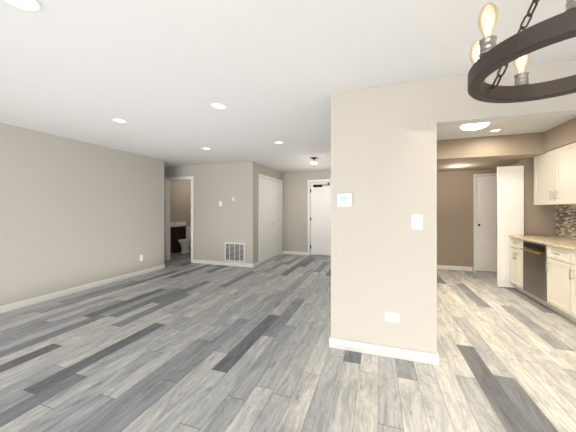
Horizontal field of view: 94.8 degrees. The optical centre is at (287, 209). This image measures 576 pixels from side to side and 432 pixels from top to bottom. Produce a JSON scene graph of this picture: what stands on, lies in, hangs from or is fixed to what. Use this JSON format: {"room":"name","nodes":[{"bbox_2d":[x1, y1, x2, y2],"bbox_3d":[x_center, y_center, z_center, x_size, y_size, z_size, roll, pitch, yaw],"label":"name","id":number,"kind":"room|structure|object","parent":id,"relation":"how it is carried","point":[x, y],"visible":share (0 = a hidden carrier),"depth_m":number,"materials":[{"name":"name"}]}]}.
{"room":"empty living room","nodes":[
{"label":"empty living room","id":0,"kind":"room"},
{"bbox_2d":[0,123,163,305],"bbox_3d":[-4.702,0.100,1.983,1.020,2.440,10.530,0,0,19],"label":"wall","id":1,"kind":"structure","parent":0,"point":[74,213],"depth_m":4.17,"materials":[{"name":"beige paint"}]},
{"bbox_2d":[0,264,164,312],"bbox_3d":[-4.301,1.275,1.556,0.014,0.090,9.380,0,0,19],"label":"baseboard","id":2,"kind":"structure","parent":1,"relation":"attached to","point":[31,301],"depth_m":4.17,"materials":[{"name":"white wood"}]},
{"bbox_2d":[170,180,190,250],"bbox_3d":[-2.759,0.100,8.451,3.480,2.440,0.130,0,0,19],"label":"wall","id":3,"kind":"structure","parent":0,"point":[180,200],"depth_m":8.62,"materials":[{"name":"beige paint"}]},
{"bbox_2d":[164,162,247,262],"bbox_3d":[-2.097,0.100,6.590,2.510,2.440,0.130,0,0,19],"label":"wall","id":4,"kind":"structure","parent":0,"point":[216,226],"depth_m":6.39,"materials":[{"name":"beige paint"}]},
{"bbox_2d":[164,176,192,262],"bbox_3d":[-2.773,0.237,6.810,0.910,2.165,0.148,0,0,19],"label":"trim","id":5,"kind":"structure","parent":4,"relation":"attached to","point":[167,180],"depth_m":6.88,"materials":[{"name":"white wood"}]},
{"bbox_2d":[193,259,253,267],"bbox_3d":[-1.579,1.275,6.337,1.654,0.090,0.014,0,0,19],"label":"baseboard","id":6,"kind":"structure","parent":4,"relation":"attached to","point":[194,260],"depth_m":6.31,"materials":[{"name":"white wood"}]},
{"bbox_2d":[225,242,244,261],"bbox_3d":[-1.255,0.993,6.224,0.530,0.445,0.018,0,0,19],"label":"air vent","id":7,"kind":"object","parent":4,"relation":"in","point":[234,252],"visible":1,"depth_m":6.22,"materials":[{"name":"white plastic"}]},
{"bbox_2d":[248,161,282,263],"bbox_3d":[-0.522,0.100,7.121,0.130,2.440,2.150,0,0,19],"label":"wall","id":8,"kind":"structure","parent":0,"point":[255,169],"depth_m":6.14,"materials":[{"name":"beige paint"}]},
{"bbox_2d":[260,177,280,263],"bbox_3d":[-0.439,0.252,7.150,0.070,2.112,1.530,0,0,19],"label":"door","id":9,"kind":"structure","parent":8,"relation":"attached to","point":[270,219],"depth_m":7.00,"materials":[{"name":"white wood"}]},
{"bbox_2d":[258,174,282,264],"bbox_3d":[-0.434,0.223,7.149,0.018,2.195,1.670,0,0,19],"label":"trim","id":10,"kind":"structure","parent":8,"relation":"attached to","point":[259,175],"depth_m":6.64,"materials":[{"name":"white wood"}]},
{"bbox_2d":[0,251,575,431],"bbox_3d":[-1.459,1.370,2.080,10.300,0.100,12.800,0,0,19],"label":"floor","id":11,"kind":"structure","parent":0,"point":[179,342],"depth_m":2.29,"materials":[{"name":"grey wood"}]},
{"bbox_2d":[170,220,186,252],"bbox_3d":[-3.735,0.830,8.406,0.780,0.980,0.576,0,0,19],"label":"bathroom vanity","id":12,"kind":"object","parent":11,"relation":"on","point":[177,231],"visible":0.48,"depth_m":8.18,"materials":[{"name":"brown wood"}]},
{"bbox_2d":[178,227,190,253],"bbox_3d":[-3.073,0.925,8.117,0.420,0.790,0.696,0,0,19],"label":"toilet","id":13,"kind":"object","parent":11,"relation":"on","point":[185,244],"visible":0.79,"depth_m":7.95,"materials":[{"name":"ceramic"}]},
{"bbox_2d":[511,239,520,291],"bbox_3d":[3.959,0.887,4.142,0.642,0.865,0.410,0,0,19],"label":"base cabinet","id":14,"kind":"object","parent":11,"relation":"on","point":[515,243],"depth_m":4.25,"materials":[{"name":"wood"}]},
{"bbox_2d":[521,239,544,304],"bbox_3d":[3.795,0.887,3.661,0.642,0.865,0.703,0,0,19],"label":"dishwasher","id":15,"kind":"object","parent":11,"relation":"on","point":[543,270],"depth_m":3.77,"materials":[{"name":"metal"}]},
{"bbox_2d":[509,235,575,250],"bbox_3d":[3.579,0.438,3.056,0.662,0.035,2.710,0,0,19],"label":"countertop","id":16,"kind":"structure","parent":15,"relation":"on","point":[550,241],"depth_m":3.65,"materials":[{"name":"beige stone"}]},
{"bbox_2d":[545,247,564,316],"bbox_3d":[3.619,0.887,3.141,0.642,0.865,0.504,0,0,19],"label":"base cabinet","id":17,"kind":"object","parent":11,"relation":"on","point":[554,256],"depth_m":3.33,"materials":[{"name":"wood"}]},
{"bbox_2d":[565,251,575,322],"bbox_3d":[3.483,0.887,2.741,0.642,0.865,0.558,0,0,19],"label":"base cabinet","id":18,"kind":"object","parent":11,"relation":"on","point":[570,256],"depth_m":3.06,"materials":[{"name":"wood"}]},
{"bbox_2d":[0,0,575,172],"bbox_3d":[-1.459,-1.180,2.080,10.300,0.120,12.800,0,0,19],"label":"ceiling","id":19,"kind":"structure","parent":0,"point":[160,76],"depth_m":2.03,"materials":[{"name":"white paint"}]},
{"bbox_2d":[4,0,40,11],"bbox_3d":[-1.425,-1.115,1.403,0.169,0.009,0.169,0,0,-26],"label":"recessed light","id":20,"kind":"object","parent":19,"relation":"in","point":[31,5],"depth_m":1.44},
{"bbox_2d":[112,118,127,122],"bbox_3d":[-2.097,-1.115,3.310,0.169,0.009,0.169,0,0,-26],"label":"recessed light","id":21,"kind":"object","parent":19,"relation":"in","point":[119,120],"depth_m":3.30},
{"bbox_2d":[210,103,226,109],"bbox_3d":[-0.743,-1.115,2.850,0.169,0.009,0.169,0,0,-26],"label":"recessed light","id":22,"kind":"object","parent":19,"relation":"in","point":[220,106],"depth_m":2.84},
{"bbox_2d":[309,157,318,165],"bbox_3d":[0.560,-1.027,5.692,0.210,0.184,0.210,0,0,19],"label":"light","id":23,"kind":"object","parent":19,"relation":"attached to","point":[314,162],"visible":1,"depth_m":5.64,"materials":[{"name":"grey glass"}]},
{"bbox_2d":[468,0,575,102],"bbox_3d":[0.994,-0.806,0.949,0.584,0.623,0.586,0,0,19],"label":"chandelier","id":24,"kind":"object","parent":19,"relation":"hanging from","point":[491,56],"visible":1,"depth_m":0.97,"materials":[{"name":"metal"}]},
{"bbox_2d":[283,171,330,251],"bbox_3d":[0.980,0.100,7.783,2.550,2.440,0.330,0,0,19],"label":"wall","id":25,"kind":"structure","parent":0,"point":[295,211],"depth_m":7.86,"materials":[{"name":"beige paint"}]},
{"bbox_2d":[308,179,330,254],"bbox_3d":[1.071,0.223,7.569,1.050,2.195,0.018,0,0,19],"label":"trim","id":26,"kind":"structure","parent":25,"relation":"attached to","point":[322,180],"depth_m":7.71,"materials":[{"name":"white wood"}]},
{"bbox_2d":[310,182,330,255],"bbox_3d":[1.079,0.252,7.594,0.912,2.112,0.115,0,0,19],"label":"entry door","id":27,"kind":"structure","parent":25,"relation":"in","point":[320,218],"depth_m":7.66,"materials":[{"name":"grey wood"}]},
{"bbox_2d":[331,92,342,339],"bbox_3d":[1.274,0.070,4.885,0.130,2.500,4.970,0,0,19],"label":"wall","id":28,"kind":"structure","parent":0,"point":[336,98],"depth_m":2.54,"materials":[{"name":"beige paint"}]},
{"bbox_2d":[329,335,331,347],"bbox_3d":[1.203,1.275,4.901,0.014,0.090,4.984,0,0,19],"label":"baseboard","id":29,"kind":"structure","parent":28,"relation":"attached to","point":[330,339],"depth_m":2.54,"materials":[{"name":"white wood"}]},
{"bbox_2d":[343,59,575,353],"bbox_3d":[2.067,0.070,2.060,3.150,2.500,0.130,0,0,19],"label":"wall","id":30,"kind":"structure","parent":0,"point":[384,173],"depth_m":2.35,"materials":[{"name":"beige paint"}]},
{"bbox_2d":[337,193,351,205],"bbox_3d":[0.535,-0.095,2.498,0.137,0.120,0.023,0,0,19],"label":"thermostat","id":31,"kind":"object","parent":30,"relation":"attached to","point":[344,199],"visible":1,"depth_m":2.49,"materials":[{"name":"white plastic"}]},
{"bbox_2d":[332,338,438,365],"bbox_3d":[0.856,1.275,2.397,0.899,0.090,0.018,0,0,19],"label":"baseboard","id":32,"kind":"structure","parent":30,"relation":"attached to","point":[404,354],"depth_m":2.38,"materials":[{"name":"white wood"}]},
{"bbox_2d":[385,312,398,322],"bbox_3d":[0.932,0.960,2.370,0.120,0.080,0.010,0,0,19],"label":"outlet","id":33,"kind":"object","parent":30,"relation":"attached to","point":[391,317],"visible":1,"depth_m":2.37,"materials":[{"name":"white plastic"}]},
{"bbox_2d":[412,215,422,228],"bbox_3d":[1.123,0.105,2.305,0.085,0.125,0.010,0,0,19],"label":"light switch","id":34,"kind":"object","parent":30,"relation":"attached to","point":[417,221],"visible":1,"depth_m":2.30,"materials":[{"name":"white plastic"}]},
{"bbox_2d":[437,169,496,271],"bbox_3d":[3.267,0.070,6.120,2.850,2.500,0.290,0,0,19],"label":"wall","id":35,"kind":"structure","parent":0,"point":[455,218],"depth_m":5.82,"materials":[{"name":"beige paint"}]},
{"bbox_2d":[437,265,472,270],"bbox_3d":[2.943,1.275,6.069,2.190,0.090,0.014,0,0,19],"label":"baseboard","id":36,"kind":"structure","parent":35,"relation":"attached to","point":[462,268],"depth_m":5.81,"materials":[{"name":"white wood"}]},
{"bbox_2d":[474,173,496,270],"bbox_3d":[4.218,0.276,5.634,0.465,2.090,0.018,0,0,19],"label":"trim","id":37,"kind":"structure","parent":35,"relation":"attached to","point":[475,175],"depth_m":5.69,"materials":[{"name":"white wood"}]},
{"bbox_2d":[476,176,495,271],"bbox_3d":[4.223,0.292,5.647,0.377,2.032,0.099,0,0,19],"label":"back door","id":38,"kind":"structure","parent":35,"relation":"in","point":[485,223],"depth_m":5.66,"materials":[{"name":"grey wood"}]},
{"bbox_2d":[437,115,575,171],"bbox_3d":[2.877,-1.080,4.118,3.400,0.440,4.550,0,0,19],"label":"ceiling","id":39,"kind":"structure","parent":0,"point":[512,142],"depth_m":4.14,"materials":[{"name":"beige paint"}]},
{"bbox_2d":[459,122,490,130],"bbox_3d":[2.550,-1.143,3.622,0.350,0.072,0.350,0,0,19],"label":"light","id":40,"kind":"object","parent":39,"relation":"attached to","point":[475,126],"visible":0.79,"depth_m":3.56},
{"bbox_2d":[488,128,502,131],"bbox_3d":[3.061,-1.175,3.913,0.169,0.009,0.169,0,0,-26],"label":"recessed light","id":41,"kind":"object","parent":39,"relation":"in","point":[499,129],"depth_m":3.91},
{"bbox_2d":[510,158,554,235],"bbox_3d":[2.763,0.070,0.081,0.560,2.500,11.730,0,0,19],"label":"wall","id":42,"kind":"structure","parent":0,"point":[539,220],"depth_m":4.42,"materials":[{"name":"beige paint"}]},
{"bbox_2d":[497,166,523,287],"bbox_3d":[3.762,0.284,4.480,0.373,2.048,0.043,0,0,19],"label":"door","id":43,"kind":"structure","parent":42,"relation":"in","point":[510,200],"depth_m":4.48,"materials":[{"name":"wood"}]},
{"bbox_2d":[534,142,575,204],"bbox_3d":[3.983,-0.479,3.725,0.327,0.798,1.183,0,0,19],"label":"upper cabinet","id":44,"kind":"object","parent":42,"relation":"attached to","point":[554,176],"visible":0.92,"depth_m":3.77,"materials":[{"name":"white wood"}]},
{"bbox_2d":[555,205,575,238],"bbox_3d":[3.906,0.170,2.997,0.008,0.500,2.809,0,0,19],"label":"tile backsplash","id":45,"kind":"structure","parent":42,"relation":"attached to","point":[565,220],"depth_m":4.08,"materials":[{"name":"tile"}]}
]}

